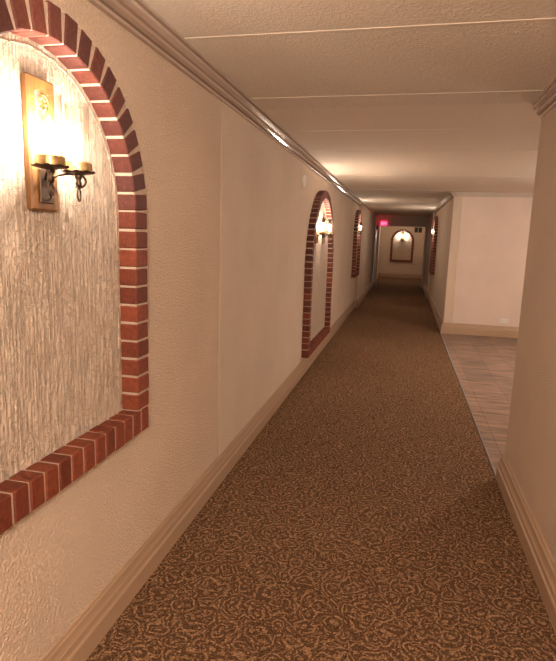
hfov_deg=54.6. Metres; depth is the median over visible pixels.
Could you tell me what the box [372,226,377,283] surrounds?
trim
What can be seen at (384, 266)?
wall
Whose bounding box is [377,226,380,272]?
wall
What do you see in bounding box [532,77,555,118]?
trim
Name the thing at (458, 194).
trim
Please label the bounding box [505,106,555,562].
wall
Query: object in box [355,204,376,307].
wall
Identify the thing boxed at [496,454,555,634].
baseboard
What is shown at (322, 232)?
wall sconce
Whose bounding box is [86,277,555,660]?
floor
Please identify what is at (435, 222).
brick arch
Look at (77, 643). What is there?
baseboard
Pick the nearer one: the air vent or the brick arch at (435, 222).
the brick arch at (435, 222)
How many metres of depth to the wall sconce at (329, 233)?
6.65 m
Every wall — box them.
[0,0,359,660]
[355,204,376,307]
[375,215,427,282]
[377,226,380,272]
[378,226,424,274]
[424,213,434,293]
[429,192,462,322]
[452,197,532,326]
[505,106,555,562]
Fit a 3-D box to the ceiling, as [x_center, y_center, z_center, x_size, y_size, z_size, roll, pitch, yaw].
[3.986,-2.291,8.940,5.870,0.100,25.920,4,10,13]
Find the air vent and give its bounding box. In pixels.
[414,227,422,232]
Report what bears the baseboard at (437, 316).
attached to the wall at (442, 284)
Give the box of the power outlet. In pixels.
[500,318,508,322]
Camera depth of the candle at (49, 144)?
1.41 m
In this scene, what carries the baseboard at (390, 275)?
attached to the wall at (384, 266)
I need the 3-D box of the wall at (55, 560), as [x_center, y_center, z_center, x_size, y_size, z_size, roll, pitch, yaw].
[-0.031,-0.451,4.643,0.123,2.300,15.050,4,10,13]
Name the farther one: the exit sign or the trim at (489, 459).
the exit sign
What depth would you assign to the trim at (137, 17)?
2.47 m
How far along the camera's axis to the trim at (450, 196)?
10.35 m
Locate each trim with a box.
[88,0,377,215]
[184,18,555,190]
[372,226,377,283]
[428,192,454,217]
[440,332,496,479]
[455,192,532,196]
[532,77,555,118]
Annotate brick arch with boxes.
[0,0,148,534]
[301,190,333,357]
[351,210,361,277]
[390,229,413,262]
[429,216,437,274]
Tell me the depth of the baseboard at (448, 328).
8.86 m
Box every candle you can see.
[45,140,54,154]
[73,148,81,161]
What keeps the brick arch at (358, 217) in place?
attached to the wall at (55, 560)
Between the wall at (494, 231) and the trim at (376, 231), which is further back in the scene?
the trim at (376, 231)
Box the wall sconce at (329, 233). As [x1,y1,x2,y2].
[322,214,333,242]
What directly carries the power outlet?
attached to the wall at (494, 231)
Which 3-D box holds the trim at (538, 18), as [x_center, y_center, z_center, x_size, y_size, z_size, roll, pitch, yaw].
[1.762,-1.395,3.676,3.570,0.004,9.698,4,10,13]
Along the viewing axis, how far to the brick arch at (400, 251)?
21.88 m
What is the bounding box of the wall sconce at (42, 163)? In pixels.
[20,72,94,211]
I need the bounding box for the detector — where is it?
[302,175,305,187]
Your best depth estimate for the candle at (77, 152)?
1.53 m
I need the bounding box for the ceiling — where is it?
[143,0,555,215]
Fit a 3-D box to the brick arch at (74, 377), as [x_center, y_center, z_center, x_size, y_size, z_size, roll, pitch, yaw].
[-0.645,-0.200,1.549,0.077,1.353,1.032,4,10,13]
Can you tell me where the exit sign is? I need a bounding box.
[380,221,386,225]
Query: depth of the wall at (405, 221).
17.52 m
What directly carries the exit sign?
attached to the wall at (405, 221)
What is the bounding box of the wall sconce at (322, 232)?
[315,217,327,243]
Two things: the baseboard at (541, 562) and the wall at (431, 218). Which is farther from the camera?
the wall at (431, 218)
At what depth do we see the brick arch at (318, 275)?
6.47 m
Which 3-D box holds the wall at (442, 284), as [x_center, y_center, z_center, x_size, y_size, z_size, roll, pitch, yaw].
[3.523,-1.550,11.609,0.140,2.300,5.800,4,10,13]
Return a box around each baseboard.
[40,282,373,660]
[378,273,421,278]
[422,283,442,331]
[441,322,518,337]
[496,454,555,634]
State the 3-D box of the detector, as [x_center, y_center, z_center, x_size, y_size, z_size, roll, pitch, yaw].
[0.259,-1.460,5.276,0.029,0.124,0.124,4,10,13]
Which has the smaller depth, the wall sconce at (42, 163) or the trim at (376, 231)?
the wall sconce at (42, 163)

